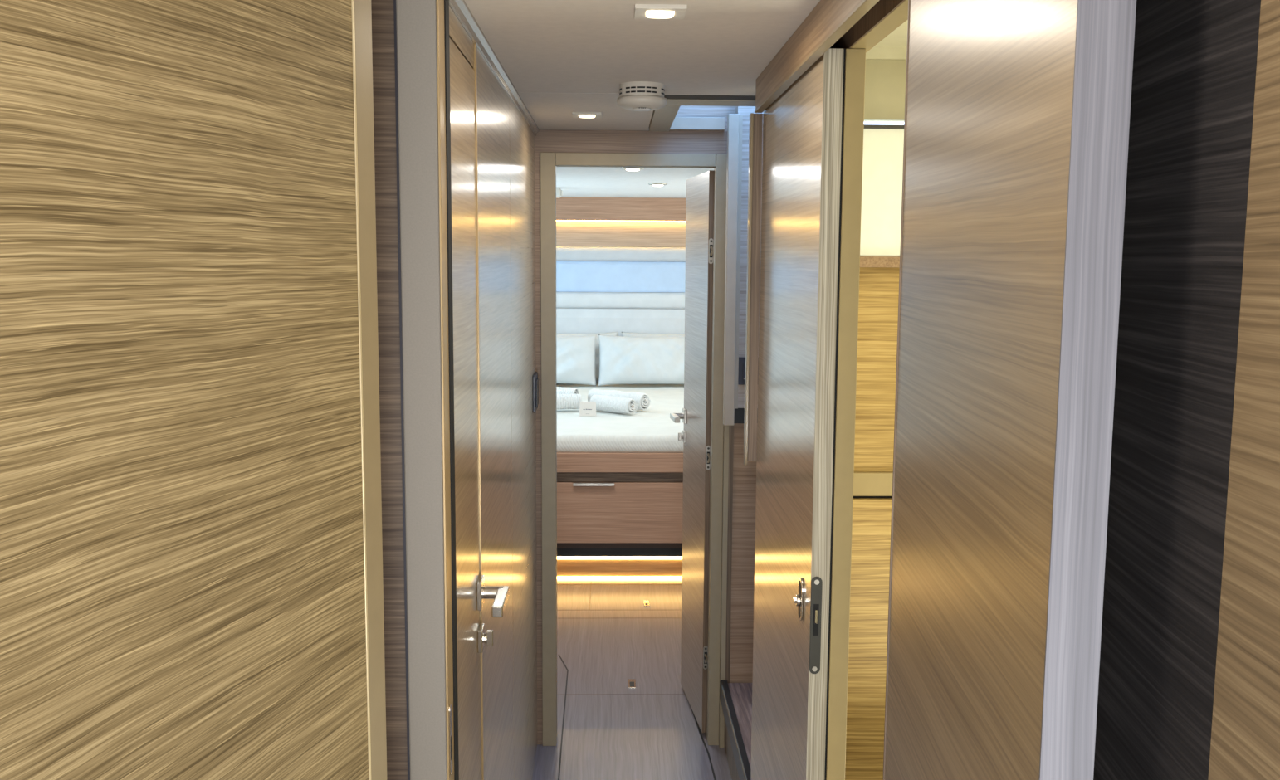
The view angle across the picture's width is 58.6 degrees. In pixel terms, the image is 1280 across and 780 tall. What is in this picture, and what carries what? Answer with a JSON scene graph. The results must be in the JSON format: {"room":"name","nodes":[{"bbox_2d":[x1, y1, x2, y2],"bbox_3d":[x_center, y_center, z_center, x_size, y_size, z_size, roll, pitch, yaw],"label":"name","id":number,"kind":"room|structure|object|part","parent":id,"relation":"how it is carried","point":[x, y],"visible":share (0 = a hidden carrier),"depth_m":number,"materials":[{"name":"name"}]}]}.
{"room":"ship interior","nodes":[
{"label":"ship interior","id":0,"kind":"room"},
{"bbox_2d":[472,43,537,779],"bbox_3d":[-0.840,0.251,2.853,1.062,2.003,1.586,0,7,-1],"label":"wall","id":1,"kind":"structure","parent":0,"point":[505,143],"depth_m":2.60,"materials":[{"name":"brown wood"}]},
{"bbox_2d":[449,5,508,779],"bbox_3d":[-0.790,0.393,1.867,1.115,1.953,0.414,0,7,-1],"label":"door","id":2,"kind":"structure","parent":1,"relation":"in","point":[471,592],"depth_m":1.88,"materials":[{"name":"brown wood"}]},
{"bbox_3d":[-0.297,-0.554,1.768,0.029,0.042,0.414,0,7,-1],"label":"head panel","id":3,"kind":"part","parent":2,"relation":"part of","materials":[{"name":"brown wood"}]},
{"bbox_3d":[-0.287,0.365,2.056,0.009,0.052,0.052,0,7,-1],"label":"handle","id":4,"kind":"part","parent":2,"relation":"part of","materials":[{"name":"silver metal"}]},
{"bbox_3d":[-0.260,0.371,2.005,0.049,0.022,0.126,0,7,-1],"label":"lever","id":5,"kind":"part","parent":2,"relation":"part of","materials":[{"name":"silver metal"}]},
{"bbox_2d":[449,0,539,136],"bbox_3d":[-0.307,-0.675,2.529,0.044,0.019,1.955,0,7,-1],"label":"trim","id":6,"kind":"structure","parent":1,"relation":"attached to","point":[459,7],"depth_m":2.13,"materials":[{"name":"grey metal"}]},
{"bbox_3d":[-0.316,0.331,2.422,0.030,1.953,0.664,0,7,-1],"label":"wall panel","id":7,"kind":"part","parent":1,"relation":"part of","materials":[{"name":"brown wood"}]},
{"bbox_3d":[-0.334,0.240,3.186,0.030,1.953,0.866,0,7,-1],"label":"wall panel","id":8,"kind":"part","parent":1,"relation":"part of","materials":[{"name":"brown wood"}]},
{"bbox_2d":[532,371,538,412],"bbox_3d":[-0.320,0.006,3.506,0.012,0.113,0.115,0,7,-1],"label":"wall switch","id":9,"kind":"object","parent":1,"relation":"attached to","point":[535,379],"visible":1,"depth_m":3.47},
{"bbox_2d":[556,197,686,308],"bbox_3d":[-0.188,-0.301,7.715,2.600,1.972,0.200,0,7,-1],"label":"wall","id":10,"kind":"structure","parent":0,"point":[621,234],"depth_m":7.62,"materials":[{"name":"brown wood"}]},
{"bbox_2d":[556,246,685,381],"bbox_3d":[-0.186,-0.449,7.690,2.560,1.026,0.055,0,7,-1],"label":"headboard","id":11,"kind":"object","parent":10,"relation":"attached to","point":[604,288],"visible":0.04,"depth_m":7.66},
{"bbox_2d":[556,220,685,222],"bbox_3d":[-0.182,-1.125,7.601,2.500,0.006,0.015,0,7,-1],"label":"light strip","id":12,"kind":"object","parent":10,"relation":"attached to","point":[556,221],"visible":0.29,"depth_m":7.59,"materials":[{"name":"white plastic"}]},
{"bbox_2d":[532,579,732,779],"bbox_3d":[-0.082,1.252,3.167,2.600,0.051,9.600,0,7,-1],"label":"floor","id":13,"kind":"structure","parent":0,"point":[608,730],"depth_m":4.18,"materials":[{"name":"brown wood"}]},
{"bbox_2d":[0,0,386,779],"bbox_3d":[-0.455,0.492,0.938,0.038,1.957,0.980,2,7,15],"label":"door","id":14,"kind":"structure","parent":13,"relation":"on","point":[192,582],"depth_m":1.01,"materials":[{"name":"brown wood"}]},
{"bbox_2d":[371,0,459,779],"bbox_3d":[-0.466,0.411,1.649,0.393,1.972,0.103,0,7,-1],"label":"trim","id":15,"kind":"structure","parent":13,"relation":"on","point":[411,46],"depth_m":1.56,"materials":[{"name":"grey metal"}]},
{"bbox_3d":[-0.496,0.412,1.638,0.331,1.972,0.040,0,7,-1],"label":"panel","id":16,"kind":"part","parent":15,"relation":"part of","materials":[{"name":"brown wood"}]},
{"bbox_3d":[-0.300,0.414,1.628,0.052,1.972,0.050,0,7,-1],"label":"post","id":17,"kind":"part","parent":15,"relation":"part of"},
{"bbox_3d":[-0.270,0.498,1.627,0.002,0.104,0.014,0,7,-1],"label":"strike plate","id":18,"kind":"part","parent":15,"relation":"part of","materials":[{"name":"silver metal"}]},
{"bbox_2d":[556,576,682,579],"bbox_3d":[-0.141,0.929,5.649,2.400,0.010,0.023,0,7,-1],"label":"light strip","id":19,"kind":"object","parent":13,"relation":"on","point":[558,578],"visible":0.29,"depth_m":5.64,"materials":[{"name":"white plastic"}]},
{"bbox_2d":[556,452,683,576],"bbox_3d":[-0.162,0.487,6.551,2.500,0.655,2.338,0,7,-1],"label":"bed","id":20,"kind":"object","parent":13,"relation":"on","point":[609,504],"depth_m":5.41,"materials":[{"name":"brown wood"}]},
{"bbox_3d":[-0.218,0.445,5.377,0.194,0.012,0.020,0,7,-1],"label":"drawer handle","id":21,"kind":"part","parent":20,"relation":"part of","materials":[{"name":"metal"}]},
{"bbox_3d":[-0.141,0.828,5.630,2.400,0.015,0.008,0,7,-1],"label":"light strip","id":22,"kind":"part","parent":20,"relation":"part of","materials":[{"name":"white plastic"}]},
{"bbox_3d":[-0.133,0.341,5.382,2.500,0.091,0.044,0,7,-1],"label":"rail","id":23,"kind":"part","parent":20,"relation":"part of","materials":[{"name":"brown wood"}]},
{"bbox_3d":[-0.134,0.409,5.404,2.500,0.048,0.018,0,7,-1],"label":"shadow rail","id":24,"kind":"part","parent":20,"relation":"part of","materials":[{"name":"brown wood"}]},
{"bbox_3d":[-0.110,0.582,5.419,1.650,0.292,0.030,0,7,-1],"label":"drawer","id":25,"kind":"part","parent":20,"relation":"part of","materials":[{"name":"brown wood"}]},
{"bbox_2d":[556,381,683,453],"bbox_3d":[-0.160,0.117,6.513,2.400,0.086,2.328,0,7,-1],"label":"mattress","id":26,"kind":"object","parent":20,"relation":"on","point":[652,429],"visible":0.2,"depth_m":5.66,"materials":[{"name":"white fabric"}]},
{"bbox_2d":[556,386,578,395],"bbox_3d":[-0.519,0.029,6.350,0.345,0.100,0.119,2,7,14],"label":"rolled towel","id":27,"kind":"object","parent":26,"relation":"on","point":[560,390],"visible":0.09,"depth_m":6.28,"materials":[{"name":"white fabric"}]},
{"bbox_2d":[556,394,581,410],"bbox_3d":[-0.470,0.065,6.144,0.306,0.087,0.100,-1,7,-11],"label":"rolled towel","id":28,"kind":"object","parent":26,"relation":"on","point":[564,401],"visible":0.44,"depth_m":6.12,"materials":[{"name":"white fabric"}]},
{"bbox_2d":[556,335,596,385],"bbox_3d":[-0.651,-0.193,7.343,0.740,0.320,0.189,0,7,-1],"label":"pillow","id":29,"kind":"object","parent":26,"relation":"on","point":[575,356],"visible":0.33,"depth_m":7.30,"materials":[{"name":"fabric"}]},
{"bbox_2d":[556,332,618,380],"bbox_3d":[-0.513,-0.221,7.537,0.740,0.328,0.139,0,7,-1],"label":"pillow","id":30,"kind":"object","parent":26,"relation":"on","point":[614,334],"visible":0.07,"depth_m":7.53,"materials":[{"name":"fabric"}]},
{"bbox_2d":[579,401,596,416],"bbox_3d":[-0.274,0.098,6.000,0.088,0.074,0.042,0,7,-1],"label":"folded card","id":31,"kind":"object","parent":26,"relation":"on","point":[586,408],"visible":1,"depth_m":5.99,"materials":[{"name":"white paper"}]},
{"bbox_2d":[589,395,638,414],"bbox_3d":[-0.143,0.077,6.112,0.274,0.087,0.100,6,9,38],"label":"rolled towel","id":32,"kind":"object","parent":26,"relation":"on","point":[604,403],"visible":0.98,"depth_m":6.06,"materials":[{"name":"white fabric"}]},
{"bbox_2d":[587,388,650,410],"bbox_3d":[-0.116,0.050,6.276,0.364,0.098,0.115,5,8,34],"label":"rolled towel","id":33,"kind":"object","parent":26,"relation":"on","point":[643,402],"visible":0.41,"depth_m":6.20,"materials":[{"name":"white fabric"}]},
{"bbox_2d":[598,334,684,385],"bbox_3d":[0.111,-0.192,7.364,0.760,0.324,0.185,0,7,-1],"label":"pillow","id":34,"kind":"object","parent":26,"relation":"on","point":[622,360],"visible":0.73,"depth_m":7.30,"materials":[{"name":"fabric"}]},
{"bbox_2d":[621,332,684,337],"bbox_3d":[0.246,-0.219,7.557,0.740,0.328,0.137,0,7,-1],"label":"pillow","id":35,"kind":"object","parent":26,"relation":"on","point":[623,334],"visible":0.03,"depth_m":7.55,"materials":[{"name":"fabric"}]},
{"bbox_2d":[628,679,635,688],"bbox_3d":[-0.030,1.097,4.263,0.028,0.003,0.086,0,7,-1],"label":"floor latch","id":36,"kind":"object","parent":13,"relation":"on","point":[632,682],"depth_m":4.26,"materials":[{"name":"silver metal"}]},
{"bbox_2d":[644,600,649,606],"bbox_3d":[0.030,0.982,5.243,0.024,0.003,0.080,0,7,-1],"label":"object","id":37,"kind":"structure","parent":13,"relation":"on","point":[646,603],"depth_m":5.24,"materials":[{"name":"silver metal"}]},
{"bbox_2d":[719,679,752,779],"bbox_3d":[0.565,1.105,3.262,0.593,0.230,0.901,0,7,-1],"label":"step","id":38,"kind":"structure","parent":13,"relation":"on","point":[735,699],"depth_m":3.43,"materials":[{"name":"brown wood"}]},
{"bbox_2d":[556,127,714,198],"bbox_3d":[-0.134,-1.056,5.647,2.600,0.025,4.134,0,7,-1],"label":"ceiling","id":39,"kind":"structure","parent":0,"point":[571,187],"depth_m":5.89,"materials":[{"name":"white paint"}]},
{"bbox_2d":[556,187,562,197],"bbox_3d":[-0.527,-1.119,6.463,0.174,0.054,0.080,0,7,-1],"label":"ceiling vent","id":40,"kind":"object","parent":39,"relation":"in","point":[559,192],"visible":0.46,"depth_m":6.43,"materials":[{"name":"white plastic"}]},
{"bbox_2d":[620,167,644,170],"bbox_3d":[-0.031,-0.944,4.874,0.100,0.017,0.100,0,7,-1],"label":"recessed light","id":41,"kind":"object","parent":39,"relation":"in","point":[624,168],"visible":0.81,"depth_m":4.85,"materials":[{"name":"metal"}]},
{"bbox_2d":[625,169,639,170],"bbox_3d":[-0.031,-0.943,4.874,0.058,0.014,0.058,0,7,-1],"label":"diffuser","id":42,"kind":"object","parent":41,"relation":"attached to","point":[626,169],"depth_m":4.86,"materials":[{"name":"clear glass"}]},
{"bbox_2d":[648,182,667,186],"bbox_3d":[0.094,-1.083,6.019,0.100,0.017,0.100,0,7,-1],"label":"recessed light","id":43,"kind":"object","parent":39,"relation":"in","point":[655,184],"visible":1,"depth_m":5.99,"materials":[{"name":"metal"}]},
{"bbox_2d":[464,0,820,130],"bbox_3d":[-0.194,-0.501,0.841,2.250,0.030,5.396,0,7,-1],"label":"ceiling","id":44,"kind":"structure","parent":0,"point":[562,58],"depth_m":2.11,"materials":[{"name":"white paint"}]},
{"bbox_2d":[571,112,601,117],"bbox_3d":[-0.144,-0.749,3.106,0.080,0.010,0.080,0,7,-1],"label":"recessed light","id":45,"kind":"object","parent":44,"relation":"in","point":[575,114],"visible":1,"depth_m":3.08,"materials":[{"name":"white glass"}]},
{"bbox_2d":[579,115,595,117],"bbox_3d":[-0.144,-0.748,3.106,0.042,0.008,0.042,0,7,-1],"label":"diffuser","id":46,"kind":"object","parent":45,"relation":"attached to","point":[580,116],"depth_m":3.10,"materials":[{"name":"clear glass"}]},
{"bbox_2d":[616,81,666,111],"bbox_3d":[0.004,-0.660,2.576,0.113,0.058,0.113,0,7,-1],"label":"smoke detector","id":47,"kind":"object","parent":44,"relation":"attached to","point":[634,95],"visible":1,"depth_m":2.53,"materials":[{"name":"plastic"}]},
{"bbox_2d":[634,4,687,19],"bbox_3d":[0.031,-0.592,1.789,0.080,0.010,0.080,0,7,-1],"label":"recessed light","id":48,"kind":"object","parent":44,"relation":"in","point":[641,11],"visible":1,"depth_m":1.77,"materials":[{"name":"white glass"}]},
{"bbox_2d":[646,10,674,18],"bbox_3d":[0.031,-0.591,1.789,0.042,0.008,0.042,0,7,-1],"label":"diffuser","id":49,"kind":"object","parent":48,"relation":"attached to","point":[650,14],"depth_m":1.78,"materials":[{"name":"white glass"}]},
{"bbox_2d":[534,106,762,747],"bbox_3d":[-0.088,-0.007,3.601,2.600,2.350,0.176,0,7,-1],"label":"wall","id":50,"kind":"structure","parent":0,"point":[739,498],"depth_m":3.62,"materials":[{"name":"brown wood"}]},
{"bbox_2d":[540,152,727,746],"bbox_3d":[-0.025,0.214,3.646,0.576,1.903,0.066,0,7,-1],"label":"trim","id":51,"kind":"structure","parent":50,"relation":"attached to","point":[549,161],"depth_m":3.60,"materials":[{"name":"brown wood"}]},
{"bbox_2d":[669,170,714,732],"bbox_3d":[0.176,0.201,3.905,0.091,1.846,0.456,0,7,-7],"label":"door","id":52,"kind":"structure","parent":50,"relation":"in","point":[696,415],"depth_m":3.85,"materials":[{"name":"brown wood"}]},
{"bbox_3d":[0.138,0.098,4.031,0.049,0.022,0.116,0,7,-7],"label":"lever","id":53,"kind":"part","parent":52,"relation":"part of","materials":[{"name":"metal"}]},
{"bbox_3d":[0.158,0.092,4.080,0.009,0.050,0.050,0,7,-7],"label":"handle","id":54,"kind":"part","parent":52,"relation":"part of","materials":[{"name":"metal"}]},
{"bbox_3d":[0.218,0.885,3.763,0.009,0.032,0.007,0,7,-7],"label":"hinge arm","id":55,"kind":"part","parent":52,"relation":"part of","materials":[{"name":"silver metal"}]},
{"bbox_3d":[0.222,0.220,3.685,0.009,0.032,0.007,0,7,-7],"label":"hinge arm","id":56,"kind":"part","parent":52,"relation":"part of","materials":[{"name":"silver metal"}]},
{"bbox_3d":[0.227,-0.439,3.607,0.009,0.032,0.007,0,7,-7],"label":"hinge arm","id":57,"kind":"part","parent":52,"relation":"part of","materials":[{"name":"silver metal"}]},
{"bbox_2d":[669,113,742,425],"bbox_3d":[0.196,-0.363,3.500,0.214,0.936,0.126,0,7,-1],"label":"trim","id":58,"kind":"structure","parent":50,"relation":"attached to","point":[735,121],"depth_m":3.45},
{"bbox_3d":[0.175,-0.815,3.494,0.170,0.038,0.031,0,7,-1],"label":"rail","id":59,"kind":"part","parent":58,"relation":"part of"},
{"bbox_3d":[0.276,-0.357,3.459,0.032,0.936,0.040,0,7,-1],"label":"post","id":60,"kind":"part","parent":58,"relation":"part of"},
{"bbox_2d":[734,408,757,423],"bbox_3d":[0.575,0.077,3.572,0.574,0.048,0.064,0,7,-1],"label":"niche","id":61,"kind":"object","parent":50,"relation":"attached to","point":[739,412],"visible":0.02,"depth_m":3.53,"materials":[{"name":"black"}]},
{"bbox_2d":[737,357,758,385],"bbox_3d":[0.335,-0.058,3.510,0.064,0.084,0.012,0,7,-1],"label":"light switch","id":62,"kind":"object","parent":50,"relation":"attached to","point":[741,360],"visible":0.47,"depth_m":3.51,"materials":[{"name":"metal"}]},
{"bbox_2d":[669,105,735,131],"bbox_3d":[0.471,-0.982,3.177,0.870,0.447,0.696,0,7,-1],"label":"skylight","id":63,"kind":"structure","parent":0,"point":[684,110],"depth_m":3.51,"materials":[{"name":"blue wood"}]},
{"bbox_2d":[649,94,755,131],"bbox_3d":[0.447,-0.774,3.124,0.860,0.053,0.784,0,7,-1],"label":"trim","id":64,"kind":"structure","parent":63,"relation":"attached to","point":[662,119],"depth_m":2.86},
{"bbox_3d":[0.066,-0.786,3.202,0.062,0.053,0.609,0,7,-1],"label":"trim","id":65,"kind":"part","parent":64,"relation":"part of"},
{"bbox_3d":[0.463,-0.743,2.857,0.840,0.053,0.100,0,7,-1],"label":"trim","id":66,"kind":"part","parent":64,"relation":"part of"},
{"bbox_2d":[824,0,908,779],"bbox_3d":[0.335,0.355,1.918,0.045,2.030,1.410,0,7,-1],"label":"wall","id":67,"kind":"structure","parent":0,"point":[854,58],"depth_m":1.85,"materials":[{"name":"wood"}]},
{"bbox_2d":[743,112,762,466],"bbox_3d":[0.253,-0.218,2.551,0.027,0.783,0.028,0,7,-1],"label":"trim","id":68,"kind":"structure","parent":67,"relation":"attached to","point":[755,119],"depth_m":2.54,"materials":[{"name":"brown wood"}]},
{"bbox_2d":[750,48,843,779],"bbox_3d":[0.281,0.369,2.246,0.045,1.901,0.730,0,7,-1],"label":"door","id":69,"kind":"structure","parent":67,"relation":"in","point":[802,128],"depth_m":2.03,"materials":[{"name":"brown wood"}]},
{"bbox_3d":[0.277,0.361,1.968,0.003,0.076,0.038,0,7,-1],"label":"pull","id":70,"kind":"part","parent":69,"relation":"part of","materials":[{"name":"silver metal"}]},
{"bbox_3d":[0.290,0.389,1.884,0.018,0.166,0.002,0,7,-1],"label":"lock plate","id":71,"kind":"part","parent":69,"relation":"part of","materials":[{"name":"metal"}]},
{"bbox_2d":[882,0,1136,779],"bbox_3d":[0.275,0.522,1.010,0.034,1.886,0.528,1,7,2],"label":"door","id":72,"kind":"structure","parent":67,"relation":"in","point":[1017,122],"depth_m":0.80,"materials":[{"name":"brown wood"}]},
{"bbox_2d":[853,19,908,496],"bbox_3d":[0.809,0.342,1.843,0.890,2.080,1.740,0,7,-1],"label":"wall","id":73,"kind":"structure","parent":0,"point":[886,62],"depth_m":2.62,"materials":[{"name":"brown wood"}]},
{"bbox_2d":[845,496,892,779],"bbox_3d":[0.791,0.753,2.713,0.860,1.020,0.023,0,7,-1],"label":"lower cabinet","id":74,"kind":"object","parent":73,"relation":"attached to","point":[872,515],"visible":0.02,"depth_m":2.67,"materials":[{"name":"brown wood"}]},
{"bbox_3d":[0.789,0.217,2.675,0.890,0.054,0.053,0,7,-1],"label":"beige rail","id":75,"kind":"part","parent":73,"relation":"part of","materials":[{"name":"beige wood"}]},
{"bbox_2d":[859,120,904,256],"bbox_3d":[0.793,-0.456,2.593,0.890,0.304,0.058,0,7,-1],"label":"window","id":76,"kind":"structure","parent":73,"relation":"in","point":[866,122],"depth_m":2.56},
{"bbox_2d":[859,128,903,255],"bbox_3d":[0.794,-0.444,2.577,0.870,0.282,0.008,0,7,-1],"label":"roller blind","id":77,"kind":"object","parent":76,"relation":"attached to","point":[882,158],"visible":0.02,"depth_m":2.57,"materials":[{"name":"beige fabric"}]},
{"bbox_3d":[0.795,-0.588,2.558,0.870,0.008,0.020,0,7,-1],"label":"blind rail","id":78,"kind":"part","parent":76,"relation":"part of","materials":[{"name":"silver metal"}]},
{"bbox_2d":[1093,0,1279,779],"bbox_3d":[0.332,0.548,0.531,0.031,1.972,1.365,1,7,3],"label":"wall","id":79,"kind":"structure","parent":0,"point":[1189,684],"depth_m":0.68,"materials":[{"name":"brown wood"}]},
{"bbox_2d":[754,0,904,112],"bbox_3d":[0.309,-0.505,1.338,0.064,0.071,2.360,0,7,-1],"label":"trim","id":80,"kind":"structure","parent":79,"relation":"attached to","point":[836,24],"depth_m":1.77,"materials":[{"name":"brown wood"}]},
{"bbox_3d":[0.316,0.578,0.275,0.030,1.972,0.848,1,7,3],"label":"wall panel","id":81,"kind":"part","parent":79,"relation":"part of","materials":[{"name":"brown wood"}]}
]}

